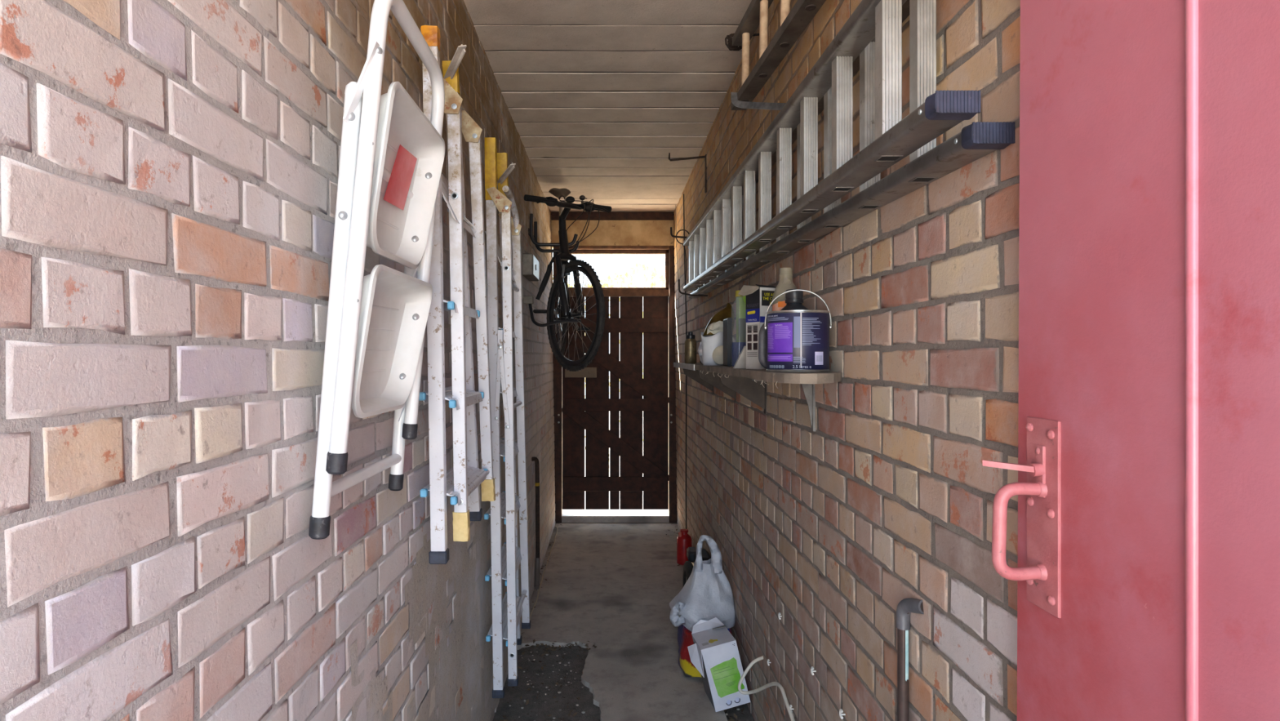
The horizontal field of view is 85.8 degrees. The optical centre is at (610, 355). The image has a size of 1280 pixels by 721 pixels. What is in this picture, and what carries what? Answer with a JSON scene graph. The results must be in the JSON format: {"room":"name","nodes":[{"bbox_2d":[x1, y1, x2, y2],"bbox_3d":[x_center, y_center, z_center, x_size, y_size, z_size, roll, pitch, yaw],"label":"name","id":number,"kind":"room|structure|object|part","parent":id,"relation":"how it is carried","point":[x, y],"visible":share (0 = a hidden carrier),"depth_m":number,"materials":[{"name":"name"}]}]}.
{"room":"storage area","nodes":[
{"label":"storage area","id":0,"kind":"room"},
{"bbox_2d":[0,0,555,720],"bbox_3d":[-0.552,0.097,2.625,0.154,2.827,7.050,0,0,0],"label":"wall","id":1,"kind":"structure","parent":0,"point":[169,169],"depth_m":0.86,"materials":[{"name":"brick"}]},
{"bbox_2d":[443,44,466,79],"bbox_3d":[-0.457,-0.731,1.877,0.022,0.102,0.372,0,0,-29],"label":"peg","id":2,"kind":"object","parent":1,"relation":"attached to","point":[460,51],"visible":0.36,"depth_m":1.76,"materials":[{"name":"metal"}]},
{"bbox_2d":[418,25,495,564],"bbox_3d":[-0.415,-0.133,1.902,0.109,1.298,0.571,0,0,0],"label":"stepladder","id":3,"kind":"object","parent":1,"relation":"attached to","point":[462,482],"visible":0.92,"depth_m":1.73,"materials":[{"name":"metal"}]},
{"bbox_3d":[-0.426,-0.142,1.673,0.036,1.262,0.106,0,0,0],"label":"rail","id":4,"kind":"part","parent":3,"relation":"part of","materials":[{"name":"metal"}]},
{"bbox_3d":[-0.399,-0.636,1.683,0.078,0.091,0.003,0,0,0],"label":"hinge plate","id":5,"kind":"part","parent":3,"relation":"part of","materials":[{"name":"metal"}]},
{"bbox_3d":[-0.384,-0.072,1.736,0.032,1.086,0.104,0,0,0],"label":"rail","id":6,"kind":"part","parent":3,"relation":"part of","materials":[{"name":"metal"}]},
{"bbox_3d":[-0.426,-0.144,1.997,0.036,1.270,0.349,0,0,0],"label":"rail","id":7,"kind":"part","parent":3,"relation":"part of","materials":[{"name":"metal"}]},
{"bbox_3d":[-0.399,-0.646,1.938,0.078,0.091,0.003,0,0,0],"label":"hinge plate","id":8,"kind":"part","parent":3,"relation":"part of","materials":[{"name":"metal"}]},
{"bbox_3d":[-0.384,-0.087,2.061,0.032,1.079,0.242,0,0,0],"label":"rail","id":9,"kind":"part","parent":3,"relation":"part of","materials":[{"name":"metal"}]},
{"bbox_2d":[497,162,515,189],"bbox_3d":[-0.452,-0.675,2.730,0.022,0.090,0.406,0,0,-27],"label":"peg","id":10,"kind":"object","parent":1,"relation":"attached to","point":[511,166],"visible":0.43,"depth_m":2.62,"materials":[{"name":"metal"}]},
{"bbox_2d":[484,137,530,697],"bbox_3d":[-0.404,0.253,2.762,0.123,2.090,0.716,0,0,0],"label":"stepladder","id":11,"kind":"object","parent":1,"relation":"attached to","point":[507,611],"visible":0.94,"depth_m":2.54,"materials":[{"name":"metal"}]},
{"bbox_3d":[-0.422,0.249,2.513,0.036,2.024,0.199,0,0,0],"label":"rail","id":12,"kind":"part","parent":11,"relation":"part of","materials":[{"name":"metal"}]},
{"bbox_3d":[-0.388,-0.546,2.409,0.092,0.091,0.003,0,0,0],"label":"hinge plate","id":13,"kind":"part","parent":11,"relation":"part of","materials":[{"name":"metal"}]},
{"bbox_3d":[-0.366,0.345,2.505,0.032,1.742,0.190,0,0,0],"label":"rail","id":14,"kind":"part","parent":11,"relation":"part of","materials":[{"name":"metal"}]},
{"bbox_3d":[-0.388,-0.511,2.663,0.092,0.091,0.003,0,0,0],"label":"hinge plate","id":15,"kind":"part","parent":11,"relation":"part of","materials":[{"name":"metal"}]},
{"bbox_3d":[-0.422,0.240,2.895,0.036,2.065,0.434,0,0,0],"label":"rail","id":16,"kind":"part","parent":11,"relation":"part of","materials":[{"name":"metal"}]},
{"bbox_3d":[-0.366,0.335,2.835,0.032,1.654,0.340,0,0,0],"label":"rail","id":17,"kind":"part","parent":11,"relation":"part of","materials":[{"name":"metal"}]},
{"bbox_2d":[522,253,538,280],"bbox_3d":[-0.476,-0.532,4.165,0.073,0.125,0.330,0,0,0],"label":"junction box","id":18,"kind":"object","parent":1,"relation":"attached to","point":[530,263],"visible":1,"depth_m":4.00,"materials":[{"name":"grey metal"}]},
{"bbox_2d":[531,456,540,589],"bbox_3d":[-0.475,1.038,4.329,0.073,0.811,0.173,0,0,0],"label":"conduit","id":19,"kind":"object","parent":1,"relation":"attached to","point":[536,585],"visible":0.98,"depth_m":4.38,"materials":[{"name":"metal"}]},
{"bbox_2d":[523,213,581,326],"bbox_3d":[-0.343,-0.535,4.340,0.347,0.730,0.680,0,0,0],"label":"hanger","id":20,"kind":"object","parent":1,"relation":"attached to","point":[529,300],"visible":0.95,"depth_m":4.35,"materials":[{"name":"black"}]},
{"bbox_3d":[-0.358,-0.797,4.360,0.305,0.206,0.022,0,0,0],"label":"arm","id":21,"kind":"part","parent":20,"relation":"part of","materials":[{"name":"black"}]},
{"bbox_3d":[-0.327,-0.256,4.015,0.313,0.172,0.028,0,0,0],"label":"wheel arm","id":22,"kind":"part","parent":20,"relation":"part of","materials":[{"name":"black"}]},
{"bbox_3d":[-0.358,-0.797,4.620,0.305,0.206,0.022,0,0,0],"label":"arm","id":23,"kind":"part","parent":20,"relation":"part of","materials":[{"name":"black"}]},
{"bbox_2d":[524,187,611,371],"bbox_3d":[-0.245,-0.571,4.568,0.511,1.324,1.597,0,0,0],"label":"bicycle","id":24,"kind":"object","parent":20,"relation":"hanging from","point":[559,288],"visible":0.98,"depth_m":4.10,"materials":[{"name":"metal"}]},
{"bbox_3d":[-0.364,-0.895,3.981,0.033,0.046,0.140,0,0,40],"label":"brake lever","id":25,"kind":"part","parent":24,"relation":"part of","materials":[{"name":"black"}]},
{"bbox_3d":[-0.348,-0.895,4.875,0.026,0.416,0.117,0,0,-4],"label":"seat post","id":26,"kind":"part","parent":24,"relation":"part of","materials":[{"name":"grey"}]},
{"bbox_3d":[-0.288,-0.424,4.096,0.042,0.374,0.197,0,0,-20],"label":"fork leg","id":27,"kind":"part","parent":24,"relation":"part of","materials":[{"name":"black paint"}]},
{"bbox_3d":[-0.280,-0.845,4.230,0.047,0.149,0.198,0,0,-16],"label":"stem","id":28,"kind":"part","parent":24,"relation":"part of","materials":[{"name":"black metal"}]},
{"bbox_3d":[-0.266,-0.506,4.090,0.034,0.081,0.058,0,0,-33],"label":"brake arm","id":29,"kind":"part","parent":24,"relation":"part of","materials":[{"name":"silver metal"}]},
{"bbox_3d":[-0.272,-0.603,4.205,0.130,0.049,0.042,0,0,-33],"label":"fork crown","id":30,"kind":"part","parent":24,"relation":"part of","materials":[{"name":"black paint"}]},
{"bbox_2d":[565,195,574,203],"bbox_3d":[-0.240,-0.937,4.130,0.056,0.042,0.046,0,0,0],"label":"light","id":31,"kind":"object","parent":24,"relation":"on","point":[569,198],"depth_m":4.11,"materials":[{"name":"black plastic"}]},
{"bbox_3d":[-0.198,-0.506,4.139,0.033,0.081,0.064,0,0,0],"label":"brake arm","id":32,"kind":"part","parent":24,"relation":"part of","materials":[{"name":"silver metal"}]},
{"bbox_3d":[-0.196,-0.424,4.156,0.042,0.374,0.198,0,0,-19],"label":"fork leg","id":33,"kind":"part","parent":24,"relation":"part of","materials":[{"name":"black paint"}]},
{"bbox_3d":[-0.071,-0.898,4.183,0.139,0.045,0.033,0,0,-19],"label":"brake lever","id":34,"kind":"part","parent":24,"relation":"part of","materials":[{"name":"black"}]},
{"bbox_3d":[-0.434,-0.637,1.165,0.190,0.040,0.012,0,0,0],"label":"wall hook","id":35,"kind":"object","parent":1,"relation":"attached to","visible":0},
{"bbox_2d":[308,0,444,539],"bbox_3d":[-0.418,-0.164,1.298,0.131,0.913,0.452,0,0,0],"label":"step stool","id":36,"kind":"object","parent":35,"relation":"hanging from","point":[391,161],"visible":1,"depth_m":1.22,"materials":[{"name":"white metal"}]},
{"bbox_3d":[-0.443,-0.080,1.115,0.077,0.692,0.027,0,0,-16],"label":"leg","id":37,"kind":"part","parent":36,"relation":"part of","materials":[{"name":"white metal"}]},
{"bbox_3d":[-0.443,-0.080,1.500,0.076,0.692,0.027,0,0,7],"label":"leg","id":38,"kind":"part","parent":36,"relation":"part of","materials":[{"name":"white metal"}]},
{"bbox_2d":[463,0,751,212],"bbox_3d":[0.030,-1.337,2.715,1.380,0.166,7.270,0,0,0],"label":"ceiling","id":39,"kind":"structure","parent":0,"point":[598,95],"depth_m":3.16,"materials":[{"name":"grey"}]},
{"bbox_2d":[551,212,674,248],"bbox_3d":[0.030,-1.133,6.120,1.180,0.335,0.160,0,0,0],"label":"wall","id":40,"kind":"structure","parent":0,"point":[614,228],"depth_m":6.05,"materials":[{"name":"brown wood"}]},
{"bbox_2d":[553,245,677,522],"bbox_3d":[0.050,0.247,6.076,1.100,2.425,0.128,0,0,0],"label":"door frame","id":41,"kind":"structure","parent":40,"relation":"attached to","point":[557,368],"depth_m":6.02,"materials":[{"name":"brown wood"}]},
{"bbox_3d":[-0.463,0.247,6.080,0.075,2.425,0.120,0,0,0],"label":"post","id":42,"kind":"part","parent":41,"relation":"part of","materials":[{"name":"brown wood"}]},
{"bbox_2d":[561,296,669,509],"bbox_3d":[0.045,0.416,6.064,0.981,1.878,0.067,0,0,0],"label":"door","id":43,"kind":"structure","parent":41,"relation":"in","point":[625,325],"depth_m":6.08,"materials":[{"name":"brown wood"}]},
{"bbox_3d":[0.558,0.247,6.080,0.083,2.425,0.120,0,0,0],"label":"post","id":44,"kind":"part","parent":41,"relation":"part of","materials":[{"name":"brown wood"}]},
{"bbox_2d":[567,249,668,289],"bbox_3d":[0.046,-0.760,6.080,0.942,0.350,0.040,0,0,0],"label":"window","id":45,"kind":"structure","parent":40,"relation":"in","point":[578,252],"depth_m":6.06,"materials":[{"name":"clear glass"}]},
{"bbox_2d":[516,522,727,720],"bbox_3d":[0.060,1.474,2.630,1.120,0.032,7.060,0,0,0],"label":"floor","id":46,"kind":"structure","parent":0,"point":[612,586],"depth_m":3.89,"materials":[{"name":"concrete"}]},
{"bbox_2d":[529,526,557,619],"bbox_3d":[-0.442,1.458,4.780,0.021,0.008,2.160,0,0,0],"label":"silt line","id":47,"kind":"object","parent":46,"relation":"on","point":[557,526],"visible":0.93,"depth_m":4.50,"materials":[{"name":"beige"}]},
{"bbox_2d":[561,506,669,522],"bbox_3d":[0.030,1.449,6.230,1.180,0.082,0.380,0,0,0],"label":"threshold","id":48,"kind":"object","parent":46,"relation":"on","point":[584,515],"visible":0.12,"depth_m":6.05,"materials":[{"name":"concrete"}]},
{"bbox_2d":[500,523,746,720],"bbox_3d":[0.049,1.464,4.201,1.063,0.033,3.576,0,0,0],"label":"leaf litter","id":49,"kind":"object","parent":46,"relation":"on","point":[534,640],"visible":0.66,"depth_m":3.31,"materials":[{"name":"plant"}]},
{"bbox_2d":[676,528,691,564],"bbox_3d":[0.522,1.341,4.850,0.104,0.238,0.104,0,0,0],"label":"bottle","id":50,"kind":"object","parent":46,"relation":"on","point":[683,540],"visible":0.91,"depth_m":4.81,"materials":[{"name":"red plastic"}]},
{"bbox_2d":[682,546,711,586],"bbox_3d":[0.492,1.274,3.820,0.145,0.367,0.400,0,0,0],"label":"bottle","id":51,"kind":"object","parent":46,"relation":"on","point":[691,551],"visible":0.24,"depth_m":3.86,"materials":[{"name":"black plastic"}]},
{"bbox_2d":[677,624,732,677],"bbox_3d":[0.452,1.349,3.265,0.263,0.215,0.401,0,0,0],"label":"sack","id":52,"kind":"object","parent":46,"relation":"on","point":[685,639],"visible":0.29,"depth_m":3.13,"materials":[{"name":"plastic"}]},
{"bbox_2d":[669,534,735,631],"bbox_3d":[0.420,1.036,3.193,0.311,0.422,0.278,0,0,0],"label":"bag","id":53,"kind":"object","parent":52,"relation":"on","point":[707,594],"visible":0.98,"depth_m":3.14,"materials":[{"name":"plastic"}]},
{"bbox_3d":[0.307,1.156,3.086,0.093,0.110,0.038,0,0,-35],"label":"handle","id":54,"kind":"part","parent":53,"relation":"part of","materials":[{"name":"plastic"}]},
{"bbox_3d":[0.452,0.914,3.170,0.135,0.179,0.039,0,0,-8],"label":"handle","id":55,"kind":"part","parent":53,"relation":"part of","materials":[{"name":"plastic"}]},
{"bbox_2d":[687,617,750,711],"bbox_3d":[0.455,1.308,2.938,0.245,0.318,0.245,0,0,0],"label":"box","id":56,"kind":"object","parent":46,"relation":"on","point":[714,652],"visible":0.99,"depth_m":2.83,"materials":[{"name":"white"}]},
{"bbox_2d":[708,639,717,642],"bbox_3d":[0.431,1.192,2.884,0.038,0.009,0.040,0,0,0],"label":"print","id":57,"kind":"object","parent":56,"relation":"on","point":[709,640],"depth_m":2.88,"materials":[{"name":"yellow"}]},
{"bbox_2d":[714,666,737,685],"bbox_3d":[0.473,1.315,2.825,0.097,0.081,0.004,0,0,-6],"label":"print","id":58,"kind":"object","parent":56,"relation":"attached to","point":[723,675],"depth_m":2.83,"materials":[{"name":"green"}]},
{"bbox_2d":[492,644,754,720],"bbox_3d":[0.050,1.482,2.600,1.220,0.013,7.000,0,0,0],"label":"ground","id":59,"kind":"structure","parent":0,"point":[585,702],"depth_m":3.03,"materials":[{"name":"asphalt"}]},
{"bbox_2d":[509,646,739,720],"bbox_3d":[0.059,1.470,2.898,1.004,0.018,1.187,0,0,0],"label":"grit","id":60,"kind":"object","parent":59,"relation":"on","point":[547,654],"visible":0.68,"depth_m":3.07,"materials":[{"name":"gravel"}]},
{"bbox_2d":[673,0,1020,720],"bbox_3d":[0.625,0.097,2.625,0.140,2.827,7.050,0,0,0],"label":"wall","id":61,"kind":"structure","parent":0,"point":[889,500],"depth_m":1.46,"materials":[{"name":"brick"}]},
{"bbox_2d":[675,209,679,329],"bbox_3d":[0.551,-0.690,5.624,0.028,1.062,0.157,0,0,7],"label":"cable","id":62,"kind":"object","parent":61,"relation":"attached to","point":[676,210],"visible":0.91,"depth_m":5.63,"materials":[{"name":"grey metal"}]},
{"bbox_2d":[670,226,686,238],"bbox_3d":[0.470,-0.750,4.200,0.207,0.071,0.012,0,0,0],"label":"hook","id":63,"kind":"object","parent":61,"relation":"attached to","point":[671,231],"visible":0.66,"depth_m":4.20,"materials":[{"name":"metal"}]},
{"bbox_2d":[675,229,688,279],"bbox_3d":[0.450,-0.627,4.250,0.090,0.313,0.027,0,0,0],"label":"wire loop","id":64,"kind":"object","parent":63,"relation":"hanging from","point":[681,229],"visible":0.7,"depth_m":4.25,"materials":[{"name":"metal"}]},
{"bbox_2d":[683,194,686,528],"bbox_3d":[0.560,0.120,5.151,0.028,2.641,0.150,0,0,6],"label":"cable","id":65,"kind":"object","parent":61,"relation":"attached to","point":[683,194],"visible":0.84,"depth_m":5.14,"materials":[{"name":"black plastic"}]},
{"bbox_2d":[668,152,706,193],"bbox_3d":[0.450,-1.065,4.005,0.226,0.230,0.030,0,0,0],"label":"rod bracket","id":66,"kind":"object","parent":61,"relation":"attached to","point":[700,157],"visible":0.97,"depth_m":4.00,"materials":[{"name":"metal"}]},
{"bbox_2d":[678,279,707,296],"bbox_3d":[0.486,-0.395,4.000,0.181,0.100,0.010,0,0,0],"label":"hook","id":67,"kind":"object","parent":61,"relation":"attached to","point":[679,291],"visible":0.97,"depth_m":4.00,"materials":[{"name":"metal"}]},
{"bbox_2d":[683,0,1015,297],"bbox_3d":[0.499,-0.507,2.682,0.140,0.423,3.536,0,0,0],"label":"ladder","id":68,"kind":"object","parent":67,"relation":"hanging from","point":[869,42],"visible":1,"depth_m":1.38,"materials":[{"name":"metal"}]},
{"bbox_3d":[0.463,-0.630,2.498,0.060,0.097,3.145,0,0,0],"label":"rail","id":69,"kind":"part","parent":68,"relation":"part of","materials":[{"name":"metal"}]},
{"bbox_3d":[0.536,-0.676,2.711,0.060,0.084,3.478,0,0,0],"label":"rail","id":70,"kind":"part","parent":68,"relation":"part of","materials":[{"name":"metal"}]},
{"bbox_2d":[801,210,815,212],"bbox_3d":[0.463,-0.338,1.601,0.031,0.001,0.027,0,0,0],"label":"socket","id":71,"kind":"object","parent":68,"relation":"attached to","point":[802,211],"depth_m":1.60,"materials":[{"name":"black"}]},
{"bbox_3d":[0.463,-0.368,2.498,0.060,0.087,3.145,0,0,0],"label":"rail","id":72,"kind":"part","parent":68,"relation":"part of","materials":[{"name":"metal"}]},
{"bbox_2d":[826,225,839,226],"bbox_3d":[0.536,-0.313,1.660,0.031,0.001,0.027,0,0,0],"label":"socket","id":73,"kind":"object","parent":68,"relation":"attached to","point":[826,225],"depth_m":1.66,"materials":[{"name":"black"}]},
{"bbox_2d":[833,187,851,191],"bbox_3d":[0.463,-0.333,1.373,0.031,0.001,0.027,0,0,0],"label":"socket","id":74,"kind":"object","parent":68,"relation":"attached to","point":[834,188],"depth_m":1.37,"materials":[{"name":"black"}]},
{"bbox_3d":[0.536,-0.349,2.711,0.060,0.101,3.478,0,0,0],"label":"rail","id":75,"kind":"part","parent":68,"relation":"part of","materials":[{"name":"metal"}]},
{"bbox_2d":[862,205,878,208],"bbox_3d":[0.536,-0.308,1.420,0.031,0.001,0.027,0,0,0],"label":"socket","id":76,"kind":"object","parent":68,"relation":"attached to","point":[863,206],"depth_m":1.42,"materials":[{"name":"black"}]},
{"bbox_2d":[877,156,899,160],"bbox_3d":[0.463,-0.329,1.144,0.031,0.001,0.027,0,0,0],"label":"slot","id":77,"kind":"object","parent":68,"relation":"attached to","point":[879,158],"depth_m":1.15,"materials":[{"name":"black"}]},
{"bbox_2d":[912,177,933,181],"bbox_3d":[0.536,-0.303,1.180,0.031,0.001,0.027,0,0,0],"label":"socket","id":78,"kind":"object","parent":68,"relation":"attached to","point":[913,179],"depth_m":1.18,"materials":[{"name":"black"}]},
{"bbox_2d":[724,33,759,50],"bbox_3d":[0.490,-1.140,2.500,0.148,0.068,0.074,0,0,0],"label":"wire bundle","id":79,"kind":"object","parent":61,"relation":"attached to","point":[729,37],"visible":0.44,"depth_m":2.49,"materials":[{"name":"metal"}]},
{"bbox_2d":[673,362,842,431],"bbox_3d":[0.481,0.124,2.890,0.187,0.171,2.660,0,0,0],"label":"shelf","id":80,"kind":"object","parent":61,"relation":"attached to","point":[751,384],"visible":0.98,"depth_m":2.51,"materials":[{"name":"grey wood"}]},
{"bbox_2d":[684,332,696,363],"bbox_3d":[0.432,-0.045,3.700,0.064,0.169,0.063,0,0,0],"label":"bottle","id":81,"kind":"object","parent":80,"relation":"on","point":[690,342],"visible":0.96,"depth_m":3.67,"materials":[{"name":"gold plastic"}]},
{"bbox_2d":[697,342,702,363],"bbox_3d":[0.461,-0.022,3.419,0.044,0.124,0.064,0,0,26],"label":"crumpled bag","id":82,"kind":"object","parent":80,"relation":"on","point":[700,349],"visible":0.33,"depth_m":3.40,"materials":[{"name":"white"}]},
{"bbox_2d":[712,345,723,364],"bbox_3d":[0.462,-0.004,2.860,0.080,0.078,0.022,0,0,30],"label":"lid","id":83,"kind":"object","parent":80,"relation":"on","point":[717,353],"visible":0.62,"depth_m":2.86,"materials":[{"name":"plastic"}]},
{"bbox_2d":[701,331,735,365],"bbox_3d":[0.455,-0.031,2.954,0.132,0.143,0.112,0,0,-22],"label":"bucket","id":84,"kind":"object","parent":80,"relation":"on","point":[709,343],"visible":0.57,"depth_m":2.91,"materials":[{"name":"plastic"}]},
{"bbox_2d":[706,320,723,335],"bbox_3d":[0.457,-0.117,2.939,0.090,0.066,0.066,0,0,0],"label":"crumpled bag","id":85,"kind":"object","parent":84,"relation":"in","point":[714,327],"visible":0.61,"depth_m":2.92,"materials":[{"name":"plastic"}]},
{"bbox_2d":[702,302,734,336],"bbox_3d":[0.469,-0.158,2.945,0.140,0.147,0.050,0,0,-10],"label":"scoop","id":86,"kind":"object","parent":84,"relation":"in","point":[728,312],"visible":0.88,"depth_m":2.95,"materials":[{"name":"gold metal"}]},
{"bbox_2d":[723,317,732,366],"bbox_3d":[0.453,-0.053,2.650,0.019,0.185,0.100,0,0,0],"label":"can","id":87,"kind":"object","parent":80,"relation":"on","point":[727,322],"visible":0.97,"depth_m":2.60,"materials":[{"name":"metal"}]},
{"bbox_2d":[731,290,746,366],"bbox_3d":[0.460,-0.097,2.450,0.060,0.272,0.060,0,0,0],"label":"bottle","id":88,"kind":"object","parent":80,"relation":"on","point":[736,347],"visible":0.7,"depth_m":2.43,"materials":[{"name":"grey plastic"}]},
{"bbox_2d":[733,346,746,368],"bbox_3d":[0.416,0.004,2.210,0.040,0.072,0.020,0,0,0],"label":"gusset plate","id":89,"kind":"object","parent":80,"relation":"on","point":[740,362],"visible":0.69,"depth_m":2.20,"materials":[{"name":"metal"}]},
{"bbox_2d":[736,295,746,342],"bbox_3d":[0.512,-0.098,2.607,0.065,0.275,0.067,0,0,0],"label":"carton","id":90,"kind":"object","parent":80,"relation":"on","point":[740,301],"visible":0.21,"depth_m":2.58,"materials":[{"name":"green"}]},
{"bbox_2d":[737,284,776,368],"bbox_3d":[0.470,-0.089,2.105,0.135,0.257,0.075,0,0,-23],"label":"carton","id":91,"kind":"object","parent":80,"relation":"on","point":[758,299],"visible":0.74,"depth_m":2.08,"materials":[{"name":"grey"}]},
{"bbox_2d":[747,325,751,333],"bbox_3d":[0.425,-0.081,2.098,0.009,0.021,0.018,0,0,0],"label":"picture","id":92,"kind":"object","parent":91,"relation":"on","point":[749,327],"depth_m":2.10},
{"bbox_2d":[747,334,751,341],"bbox_3d":[0.425,-0.055,2.098,0.009,0.021,0.018,0,0,0],"label":"picture","id":93,"kind":"object","parent":91,"relation":"on","point":[749,336],"depth_m":2.10},
{"bbox_2d":[747,342,751,350],"bbox_3d":[0.425,-0.029,2.098,0.009,0.021,0.018,0,0,0],"label":"picture","id":94,"kind":"object","parent":91,"relation":"attached to","point":[749,344],"depth_m":2.10},
{"bbox_2d":[746,324,757,356],"bbox_3d":[0.430,-0.046,2.085,0.022,0.096,0.044,0,0,0],"label":"print","id":95,"kind":"object","parent":91,"relation":"attached to","point":[752,330],"depth_m":2.09,"materials":[{"name":"grey"}]},
{"bbox_3d":[0.431,-0.122,2.084,0.030,0.040,0.059,0,0,0],"label":"blue panel","id":96,"kind":"part","parent":91,"relation":"part of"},
{"bbox_3d":[0.431,-0.174,2.084,0.030,0.063,0.059,0,0,0],"label":"black panel","id":97,"kind":"part","parent":91,"relation":"part of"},
{"bbox_2d":[753,333,757,341],"bbox_3d":[0.437,-0.055,2.072,0.009,0.021,0.018,0,0,0],"label":"picture","id":98,"kind":"object","parent":91,"relation":"on","point":[755,335],"depth_m":2.07},
{"bbox_2d":[753,342,757,350],"bbox_3d":[0.437,-0.029,2.072,0.009,0.021,0.018,0,0,0],"label":"picture","id":99,"kind":"object","parent":91,"relation":"attached to","point":[755,344],"depth_m":2.07},
{"bbox_3d":[0.461,-0.110,2.061,0.027,0.018,0.014,0,0,0],"label":"blue panel","id":100,"kind":"part","parent":91,"relation":"part of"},
{"bbox_3d":[0.496,-0.173,2.079,0.088,0.046,0.044,0,0,0],"label":"black panel","id":101,"kind":"part","parent":91,"relation":"part of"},
{"bbox_2d":[758,288,808,368],"bbox_3d":[0.484,-0.070,1.895,0.159,0.225,0.086,0,0,0],"label":"bottle","id":102,"kind":"object","parent":80,"relation":"on","point":[793,301],"visible":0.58,"depth_m":1.87,"materials":[{"name":"black plastic"}]},
{"bbox_3d":[0.432,-0.034,1.883,0.056,0.152,0.022,0,0,-12],"label":"handle","id":103,"kind":"part","parent":102,"relation":"part of","materials":[{"name":"black plastic"}]},
{"bbox_2d":[771,267,796,311],"bbox_3d":[0.507,-0.106,1.984,0.080,0.292,0.081,0,0,0],"label":"bottle","id":104,"kind":"object","parent":80,"relation":"on","point":[785,282],"visible":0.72,"depth_m":1.97,"materials":[{"name":"plastic"}]},
{"bbox_2d":[764,288,831,372],"bbox_3d":[0.477,-0.065,1.755,0.160,0.209,0.157,0,0,0],"label":"tin","id":105,"kind":"object","parent":80,"relation":"on","point":[797,340],"visible":1,"depth_m":1.69,"materials":[{"name":"blue"}]},
{"bbox_2d":[768,325,791,359],"bbox_3d":[0.418,-0.033,1.714,0.010,0.082,0.076,0,0,-34],"label":"print","id":106,"kind":"object","parent":105,"relation":"on","point":[779,336],"depth_m":1.70,"materials":[{"name":"purple"}]},
{"bbox_3d":[0.419,0.004,1.715,0.011,0.018,0.081,0,0,-34],"label":"purple panel","id":107,"kind":"part","parent":105,"relation":"part of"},
{"bbox_3d":[0.419,-0.045,1.715,0.011,0.074,0.081,0,0,-34],"label":"purple panel","id":108,"kind":"part","parent":105,"relation":"part of","materials":[{"name":"paper"}]},
{"bbox_2d":[767,316,822,363],"bbox_3d":[0.460,-0.039,1.713,0.119,0.113,0.072,0,0,0],"label":"print","id":109,"kind":"object","parent":105,"relation":"attached to","point":[790,340],"depth_m":1.69,"materials":[{"name":"purple"}]},
{"bbox_3d":[0.477,-0.118,1.750,0.166,0.103,0.012,0,0,15],"label":"wire handle","id":110,"kind":"part","parent":105,"relation":"part of","materials":[{"name":"metal"}]},
{"bbox_2d":[730,92,786,110],"bbox_3d":[0.488,-0.812,2.188,0.030,0.185,0.378,0,0,-22],"label":"hook","id":111,"kind":"object","parent":61,"relation":"attached to","point":[743,104],"visible":0.83,"depth_m":2.23,"materials":[{"name":"metal"}]},
{"bbox_2d":[737,655,795,720],"bbox_3d":[0.536,1.184,2.337,0.109,0.185,0.578,0,0,0],"label":"cable","id":112,"kind":"object","parent":61,"relation":"attached to","point":[771,683],"visible":1,"depth_m":2.50,"materials":[{"name":"plastic"}]},
{"bbox_2d":[731,0,826,110],"bbox_3d":[0.495,-0.997,1.830,0.055,0.258,1.226,0,0,-4],"label":"ladder","id":113,"kind":"object","parent":61,"relation":"attached to","point":[793,23],"visible":0.91,"depth_m":2.12,"materials":[{"name":"wood"}]},
{"bbox_3d":[0.497,-1.112,1.830,0.052,0.028,1.226,0,0,-4],"label":"rail","id":114,"kind":"part","parent":113,"relation":"part of","materials":[{"name":"wood"}]},
{"bbox_2d":[810,666,816,675],"bbox_3d":[0.574,0.887,1.941,0.013,0.023,0.016,0,0,0],"label":"clip","id":115,"kind":"object","parent":61,"relation":"attached to","point":[811,667],"visible":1,"depth_m":1.94,"materials":[{"name":"white"}]},
{"bbox_2d":[839,708,845,719],"bbox_3d":[0.574,0.882,1.699,0.013,0.023,0.016,0,0,0],"label":"clip","id":116,"kind":"object","parent":61,"relation":"attached to","point":[841,710],"visible":1,"depth_m":1.69,"materials":[{"name":"white"}]},
{"bbox_2d":[896,597,924,720],"bbox_3d":[0.567,0.954,1.294,0.026,1.012,0.074,0,0,-15],"label":"pipe","id":117,"kind":"object","parent":61,"relation":"attached to","point":[905,606],"visible":1,"depth_m":1.31,"materials":[{"name":"paint"}]},
{"bbox_2d":[982,0,1279,720],"bbox_3d":[0.516,0.420,0.375,0.105,2.040,1.070,0,0,0],"label":"door","id":118,"kind":"structure","parent":61,"relation":"in","point":[1147,488],"depth_m":0.69,"materials":[{"name":"red paint"}]},
{"bbox_3d":[0.501,0.214,0.845,0.060,0.123,0.022,0,0,0],"label":"handle","id":119,"kind":"part","parent":118,"relation":"part of","materials":[{"name":"metal"}]},
{"bbox_3d":[0.529,0.141,0.845,0.004,0.063,0.015,0,0,0],"label":"latch plate","id":120,"kind":"part","parent":118,"relation":"part of","materials":[{"name":"metal"}]},
{"bbox_3d":[0.532,0.194,0.845,0.004,0.234,0.063,0,0,0],"label":"handle plate","id":121,"kind":"part","parent":118,"relation":"part of","materials":[{"name":"metal"}]},
{"label":"outside","id":122,"kind":"structure","parent":0,"visible":0},
{"bbox_2d":[584,411,643,506],"bbox_3d":[0.000,1.505,14.200,24.000,0.150,15.600,0,0,0],"label":"ground","id":123,"kind":"structure","parent":122,"point":[609,411],"depth_m":9.76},
{"bbox_2d":[552,262,665,461],"bbox_3d":[0.091,0.096,9.601,4.689,2.724,1.030,0,0,0],"label":"foliage","id":124,"kind":"object","parent":123,"relation":"on","point":[654,274],"visible":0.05,"depth_m":9.51,"materials":[{"name":"green plant"}]}
]}

